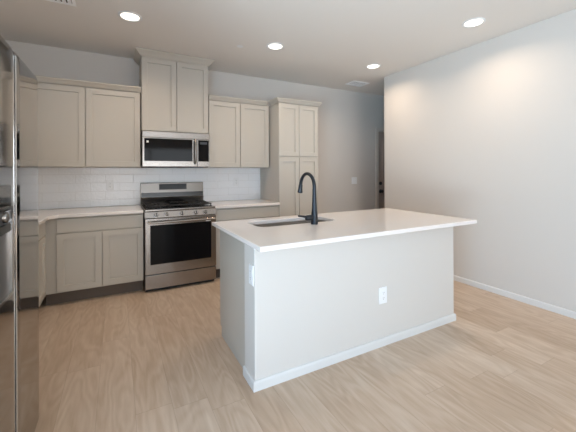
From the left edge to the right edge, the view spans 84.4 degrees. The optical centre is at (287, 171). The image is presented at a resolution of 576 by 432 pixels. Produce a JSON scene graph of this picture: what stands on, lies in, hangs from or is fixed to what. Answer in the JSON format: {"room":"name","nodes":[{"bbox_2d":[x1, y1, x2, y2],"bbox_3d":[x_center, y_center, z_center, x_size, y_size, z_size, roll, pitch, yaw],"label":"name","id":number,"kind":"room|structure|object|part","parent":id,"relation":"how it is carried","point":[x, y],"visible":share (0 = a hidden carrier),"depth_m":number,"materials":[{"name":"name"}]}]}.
{"room":"kitchen","nodes":[
{"label":"kitchen","id":0,"kind":"room"},
{"bbox_2d":[5,40,383,213],"bbox_3d":[-0.028,-0.040,4.973,7.230,2.709,0.120,0,0,-28],"label":"wall","id":1,"kind":"structure","parent":0,"point":[348,121],"depth_m":5.24,"materials":[{"name":"grey paint"}]},
{"bbox_2d":[35,75,140,167],"bbox_3d":[-2.364,-0.502,3.422,1.404,0.906,0.397,0,0,-28],"label":"upper cabinet","id":2,"kind":"object","parent":1,"relation":"attached to","point":[82,123],"visible":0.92,"depth_m":3.38,"materials":[{"name":"beige paint"}]},
{"bbox_3d":[-2.388,-0.474,3.246,0.529,0.837,0.020,0,0,-28],"label":"door","id":3,"kind":"part","parent":2,"relation":"part of","materials":[{"name":"beige paint"}]},
{"bbox_3d":[-2.282,-0.928,3.267,1.404,0.055,0.045,0,0,-28],"label":"crown molding","id":4,"kind":"part","parent":2,"relation":"part of","materials":[{"name":"beige paint"}]},
{"bbox_3d":[-1.919,-0.476,3.499,0.523,0.837,0.020,0,0,-28],"label":"door","id":5,"kind":"part","parent":2,"relation":"part of","materials":[{"name":"beige paint"}]},
{"bbox_2d":[38,168,259,208],"bbox_3d":[-1.742,0.177,3.977,3.024,0.455,0.008,0,0,-28],"label":"backsplash","id":6,"kind":"structure","parent":1,"relation":"attached to","point":[57,187],"depth_m":3.84,"materials":[{"name":"tile"}]},
{"bbox_2d":[107,180,113,189],"bbox_3d":[-2.110,0.154,3.769,0.075,0.118,0.008,0,0,-28],"label":"wall outlet","id":7,"kind":"object","parent":6,"relation":"attached to","point":[110,183],"visible":1,"depth_m":3.77,"materials":[{"name":"white plastic"}]},
{"bbox_2d":[134,47,214,133],"bbox_3d":[-1.401,-0.928,3.920,0.888,0.916,0.435,0,0,-28],"label":"upper cabinet","id":8,"kind":"object","parent":1,"relation":"attached to","point":[174,87],"visible":0.88,"depth_m":3.76,"materials":[{"name":"beige paint"}]},
{"bbox_3d":[-1.499,-0.895,3.703,0.372,0.837,0.020,0,0,-28],"label":"door","id":9,"kind":"part","parent":8,"relation":"part of","materials":[{"name":"beige paint"}]},
{"bbox_3d":[-1.402,-1.350,3.919,0.888,0.072,0.434,0,0,-28],"label":"crown molding","id":10,"kind":"part","parent":8,"relation":"part of","materials":[{"name":"beige paint"}]},
{"bbox_2d":[140,131,209,167],"bbox_3d":[-1.386,-0.260,3.898,0.756,0.415,0.467,0,0,-28],"label":"microwave","id":11,"kind":"object","parent":8,"relation":"attached to","point":[158,149],"visible":0.98,"depth_m":3.73,"materials":[{"name":"silver metal"}]},
{"bbox_3d":[-1.374,-0.227,3.716,0.604,0.332,0.027,0,0,-28],"label":"door","id":12,"kind":"part","parent":11,"relation":"part of","materials":[{"name":"silver metal"}]},
{"bbox_3d":[-1.308,-0.430,3.752,0.756,0.068,0.027,0,0,-28],"label":"vent panel","id":13,"kind":"part","parent":11,"relation":"part of","materials":[{"name":"silver metal"}]},
{"bbox_3d":[-1.113,-0.243,3.813,0.024,0.303,0.058,0,0,-28],"label":"handle","id":14,"kind":"part","parent":11,"relation":"part of","materials":[{"name":"silver metal"}]},
{"bbox_3d":[-1.040,-0.228,3.896,0.149,0.332,0.027,0,0,-28],"label":"control panel","id":15,"kind":"part","parent":11,"relation":"part of","materials":[{"name":"black glass"}]},
{"bbox_3d":[-1.165,-0.896,3.882,0.372,0.837,0.020,0,0,-28],"label":"door","id":16,"kind":"part","parent":8,"relation":"part of","materials":[{"name":"beige paint"}]},
{"bbox_2d":[208,95,268,167],"bbox_3d":[-0.701,-0.509,4.317,0.840,0.906,0.397,0,0,-28],"label":"upper cabinet","id":17,"kind":"object","parent":1,"relation":"attached to","point":[238,128],"visible":0.88,"depth_m":4.17,"materials":[{"name":"beige paint"}]},
{"bbox_3d":[-0.815,-0.480,4.093,0.409,0.837,0.020,0,0,-28],"label":"door","id":18,"kind":"part","parent":17,"relation":"part of","materials":[{"name":"beige paint"}]},
{"bbox_3d":[-0.634,-0.935,4.154,0.804,0.055,0.045,0,0,-28],"label":"crown molding","id":19,"kind":"part","parent":17,"relation":"part of","materials":[{"name":"beige paint"}]},
{"bbox_3d":[-0.449,-0.482,4.290,0.409,0.837,0.020,0,0,-28],"label":"door","id":20,"kind":"part","parent":17,"relation":"part of","materials":[{"name":"beige paint"}]},
{"bbox_2d":[352,177,356,183],"bbox_3d":[1.158,0.153,5.537,0.118,0.118,0.010,0,0,-28],"label":"light switch","id":21,"kind":"object","parent":1,"relation":"attached to","point":[354,179],"visible":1,"depth_m":5.54,"materials":[{"name":"white plastic"}]},
{"bbox_2d":[375,128,383,208],"bbox_3d":[2.056,0.232,6.015,1.045,2.071,0.018,0,0,-28],"label":"trim","id":22,"kind":"structure","parent":1,"relation":"attached to","point":[377,130],"depth_m":5.78,"materials":[{"name":"beige paint"}]},
{"bbox_2d":[379,132,384,208],"bbox_3d":[2.048,0.263,6.029,0.907,1.996,0.106,0,0,-28],"label":"door","id":23,"kind":"structure","parent":1,"relation":"in","point":[381,134],"depth_m":5.87,"materials":[{"name":"beige paint"}]},
{"bbox_2d":[0,0,575,95],"bbox_3d":[2.365,-1.464,0.517,7.230,0.120,10.240,0,0,-28],"label":"ceiling","id":24,"kind":"structure","parent":0,"point":[327,43],"depth_m":3.12,"materials":[{"name":"white paint"}]},
{"bbox_2d":[45,0,75,6],"bbox_3d":[-1.878,-1.382,2.448,0.388,0.010,0.262,0,0,-28],"label":"ceiling vent","id":25,"kind":"object","parent":24,"relation":"in","point":[66,2],"visible":1,"depth_m":2.58,"materials":[{"name":"silver metal"}]},
{"bbox_2d":[118,11,141,21],"bbox_3d":[-1.411,-1.385,2.837,0.196,0.008,0.196,0,0,-28],"label":"recessed light","id":26,"kind":"object","parent":24,"relation":"in","point":[126,15],"visible":1,"depth_m":2.83,"materials":[{"name":"white plastic"}]},
{"bbox_2d":[267,43,283,49],"bbox_3d":[-0.140,-1.390,3.521,0.196,0.008,0.196,0,0,-28],"label":"recessed light","id":27,"kind":"object","parent":24,"relation":"in","point":[274,46],"visible":1,"depth_m":3.52,"materials":[{"name":"white plastic"}]},
{"bbox_2d":[345,80,369,86],"bbox_3d":[1.097,-1.394,5.029,0.310,0.010,0.228,0,0,-28],"label":"ceiling vent","id":28,"kind":"object","parent":24,"relation":"in","point":[353,83],"visible":1,"depth_m":5.02,"materials":[{"name":"silver metal"}]},
{"bbox_2d":[366,64,380,68],"bbox_3d":[1.128,-1.395,4.201,0.196,0.008,0.196,0,0,-28],"label":"recessed light","id":29,"kind":"object","parent":24,"relation":"in","point":[370,66],"visible":1,"depth_m":4.20,"materials":[{"name":"white plastic"}]},
{"bbox_2d":[462,17,485,27],"bbox_3d":[1.741,-1.397,2.980,0.196,0.008,0.196,0,0,-28],"label":"recessed light","id":30,"kind":"object","parent":24,"relation":"in","point":[473,22],"visible":1,"depth_m":2.97,"materials":[{"name":"white plastic"}]},
{"bbox_2d":[35,277,575,431],"bbox_3d":[2.375,1.335,0.517,7.230,0.139,10.240,0,0,-28],"label":"floor","id":31,"kind":"structure","parent":0,"point":[160,360],"depth_m":1.98,"materials":[{"name":"brown wood"}]},
{"bbox_2d":[0,35,38,431],"bbox_3d":[-1.409,0.387,1.071,0.797,1.784,0.878,0,0,-28],"label":"refrigerator","id":32,"kind":"object","parent":31,"relation":"on","point":[19,219],"visible":1,"depth_m":1.29,"materials":[{"name":"grey metal"}]},
{"bbox_3d":[-0.971,0.201,1.073,0.007,0.030,0.217,0,0,-28],"label":"touch panel","id":33,"kind":"part","parent":32,"relation":"part of","materials":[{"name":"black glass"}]},
{"bbox_3d":[-0.990,0.161,1.116,0.015,0.040,0.040,0,0,-28],"label":"spout","id":34,"kind":"part","parent":32,"relation":"part of","materials":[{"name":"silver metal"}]},
{"bbox_3d":[-1.002,0.381,1.044,0.070,1.735,0.444,0,0,-28],"label":"door","id":35,"kind":"part","parent":32,"relation":"part of","materials":[{"name":"silver metal"}]},
{"bbox_3d":[-1.084,0.378,1.260,0.013,1.680,0.004,0,0,-28],"label":"edge trim","id":36,"kind":"part","parent":32,"relation":"part of","materials":[{"name":"silver metal"}]},
{"bbox_3d":[-1.212,0.381,1.435,0.070,1.735,0.424,0,0,-28],"label":"door","id":37,"kind":"part","parent":32,"relation":"part of","materials":[{"name":"silver metal"}]},
{"bbox_2d":[39,222,45,305],"bbox_3d":[-2.307,0.862,2.448,0.572,0.844,2.157,0,0,-28],"label":"base cabinet","id":38,"kind":"object","parent":31,"relation":"on","point":[42,230],"visible":0.15,"depth_m":2.86,"materials":[{"name":"beige paint"}]},
{"bbox_3d":[-2.089,0.520,2.622,0.020,0.131,0.745,0,0,-28],"label":"drawer","id":39,"kind":"part","parent":38,"relation":"part of","materials":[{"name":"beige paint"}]},
{"bbox_2d":[38,205,142,224],"bbox_3d":[-1.939,0.423,2.638,1.404,0.030,2.160,0,0,-28],"label":"countertop","id":40,"kind":"structure","parent":38,"relation":"on","point":[44,215],"depth_m":3.27,"materials":[{"name":"white stone"}]},
{"bbox_2d":[44,213,142,305],"bbox_3d":[-2.060,0.861,3.452,0.850,0.844,0.627,0,0,-28],"label":"base cabinet","id":41,"kind":"object","parent":31,"relation":"on","point":[87,257],"visible":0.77,"depth_m":3.17,"materials":[{"name":"beige paint"}]},
{"bbox_3d":[-2.042,0.873,3.117,0.373,0.555,0.020,0,0,-28],"label":"door","id":42,"kind":"part","parent":41,"relation":"part of","materials":[{"name":"beige paint"}]},
{"bbox_3d":[-1.877,0.519,3.207,0.752,0.131,0.020,0,0,-28],"label":"drawer","id":43,"kind":"part","parent":41,"relation":"part of","materials":[{"name":"beige paint"}]},
{"bbox_3d":[-1.708,0.871,3.297,0.373,0.555,0.020,0,0,-28],"label":"door","id":44,"kind":"part","parent":41,"relation":"part of","materials":[{"name":"beige paint"}]},
{"bbox_2d":[140,182,215,291],"bbox_3d":[-1.311,0.708,3.773,0.757,1.145,0.750,0,0,-28],"label":"gas range","id":45,"kind":"object","parent":31,"relation":"on","point":[179,235],"visible":1,"depth_m":3.53,"materials":[{"name":"silver metal"}]},
{"bbox_2d":[141,204,214,211],"bbox_3d":[-1.317,0.412,3.781,0.757,0.022,0.585,0,0,-28],"label":"cooktop","id":46,"kind":"object","parent":45,"relation":"in","point":[172,207],"depth_m":3.56,"materials":[{"name":"silver metal"}]},
{"bbox_3d":[-1.193,1.263,3.557,0.735,0.028,0.004,0,0,-28],"label":"kick panel","id":47,"kind":"part","parent":45,"relation":"part of","materials":[{"name":"black plastic"}]},
{"bbox_3d":[-1.176,0.458,3.519,0.757,0.070,0.048,0,0,-28],"label":"control panel","id":48,"kind":"part","parent":45,"relation":"part of","materials":[{"name":"silver metal"}]},
{"bbox_3d":[-1.173,1.169,3.520,0.751,0.148,0.037,0,0,-28],"label":"storage drawer","id":49,"kind":"part","parent":45,"relation":"part of","materials":[{"name":"silver metal"}]},
{"bbox_3d":[-1.173,0.792,3.517,0.751,0.590,0.044,0,0,-28],"label":"oven door","id":50,"kind":"part","parent":45,"relation":"part of","materials":[{"name":"silver metal"}]},
{"bbox_3d":[-1.152,0.534,3.468,0.690,0.025,0.062,0,0,-28],"label":"handle","id":51,"kind":"part","parent":45,"relation":"part of","materials":[{"name":"silver metal"}]},
{"bbox_2d":[215,205,278,277],"bbox_3d":[-0.635,0.856,4.219,0.848,0.844,0.627,0,0,-28],"label":"base cabinet","id":52,"kind":"object","parent":31,"relation":"on","point":[238,213],"visible":0.09,"depth_m":3.89,"materials":[{"name":"beige paint"}]},
{"bbox_3d":[-0.678,0.867,3.851,0.419,0.555,0.020,0,0,-28],"label":"door","id":53,"kind":"part","parent":52,"relation":"part of","materials":[{"name":"beige paint"}]},
{"bbox_2d":[209,199,279,208],"bbox_3d":[-0.631,0.418,4.206,0.850,0.030,0.638,0,0,-28],"label":"countertop","id":54,"kind":"structure","parent":52,"relation":"on","point":[253,202],"depth_m":4.04,"materials":[{"name":"white stone"}]},
{"bbox_3d":[-0.493,0.513,3.952,0.844,0.131,0.020,0,0,-28],"label":"drawer","id":55,"kind":"part","parent":52,"relation":"part of","materials":[{"name":"beige paint"}]},
{"bbox_2d":[260,97,321,216],"bbox_3d":[0.016,0.155,4.546,0.700,2.240,0.670,0,0,-28],"label":"pantry cabinet","id":56,"kind":"object","parent":31,"relation":"on","point":[293,127],"visible":0.7,"depth_m":4.27,"materials":[{"name":"beige paint"}]},
{"bbox_3d":[0.011,-0.555,4.227,0.300,0.693,0.020,0,0,-28],"label":"door","id":57,"kind":"part","parent":56,"relation":"part of","materials":[{"name":"beige paint"}]},
{"bbox_3d":[0.015,0.499,4.227,0.300,1.393,0.020,0,0,-28],"label":"door","id":58,"kind":"part","parent":56,"relation":"part of","materials":[{"name":"beige paint"}]},
{"bbox_3d":[0.012,-0.937,4.546,0.700,0.055,0.669,0,0,-28],"label":"crown molding","id":59,"kind":"part","parent":56,"relation":"part of","materials":[{"name":"beige paint"}]},
{"bbox_3d":[0.284,0.498,4.372,0.300,1.393,0.020,0,0,-28],"label":"door","id":60,"kind":"part","parent":56,"relation":"part of","materials":[{"name":"beige paint"}]},
{"bbox_3d":[0.280,-0.556,4.372,0.300,0.693,0.020,0,0,-28],"label":"door","id":61,"kind":"part","parent":56,"relation":"part of","materials":[{"name":"beige paint"}]},
{"bbox_2d":[220,227,455,391],"bbox_3d":[0.437,0.851,2.612,1.857,0.844,0.768,0,0,-28],"label":"kitchen island","id":62,"kind":"object","parent":31,"relation":"on","point":[307,309],"visible":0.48,"depth_m":2.16,"materials":[{"name":"grey paint"}]},
{"bbox_2d":[249,263,253,285],"bbox_3d":[-0.220,0.613,1.888,0.008,0.118,0.066,0,0,-28],"label":"wall outlet","id":63,"kind":"object","parent":62,"relation":"attached to","point":[251,267],"visible":1,"depth_m":1.88,"materials":[{"name":"white plastic"}]},
{"bbox_2d":[212,208,476,251],"bbox_3d":[0.469,0.413,2.578,1.928,0.030,0.981,0,0,-28],"label":"island countertop","id":64,"kind":"structure","parent":62,"relation":"on","point":[359,224],"depth_m":2.31,"materials":[{"name":"white stone"}]},
{"bbox_2d":[254,220,324,226],"bbox_3d":[0.034,0.535,2.579,0.726,0.209,0.328,0,0,-28],"label":"sink","id":65,"kind":"object","parent":64,"relation":"in","point":[303,221],"visible":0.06,"depth_m":2.71,"materials":[{"name":"silver metal"}]},
{"bbox_2d":[298,172,317,224],"bbox_3d":[0.102,0.200,2.492,0.172,0.398,0.266,0,0,-28],"label":"faucet","id":66,"kind":"object","parent":64,"relation":"on","point":[313,217],"visible":1,"depth_m":2.42,"materials":[{"name":"black metal"}]},
{"bbox_3d":[0.577,1.244,2.354,1.857,0.058,0.182,0,0,-28],"label":"baseboard","id":67,"kind":"part","parent":62,"relation":"part of","materials":[{"name":"white wood"}]},
{"bbox_2d":[379,286,386,303],"bbox_3d":[0.698,0.905,2.326,0.075,0.118,0.008,0,0,-28],"label":"wall outlet","id":68,"kind":"object","parent":62,"relation":"attached to","point":[382,291],"visible":1,"depth_m":2.32,"materials":[{"name":"white plastic"}]},
{"bbox_2d":[384,9,575,311],"bbox_3d":[3.637,-0.055,0.701,0.120,2.709,9.122,0,0,-28],"label":"wall","id":69,"kind":"structure","parent":0,"point":[484,132],"depth_m":3.27,"materials":[{"name":"grey paint"}]},
{"bbox_2d":[454,275,575,318],"bbox_3d":[3.635,1.232,0.715,0.145,0.058,9.114,0,0,-28],"label":"baseboard","id":70,"kind":"structure","parent":69,"relation":"attached to","point":[543,305],"depth_m":3.11,"materials":[{"name":"white wood"}]}
]}

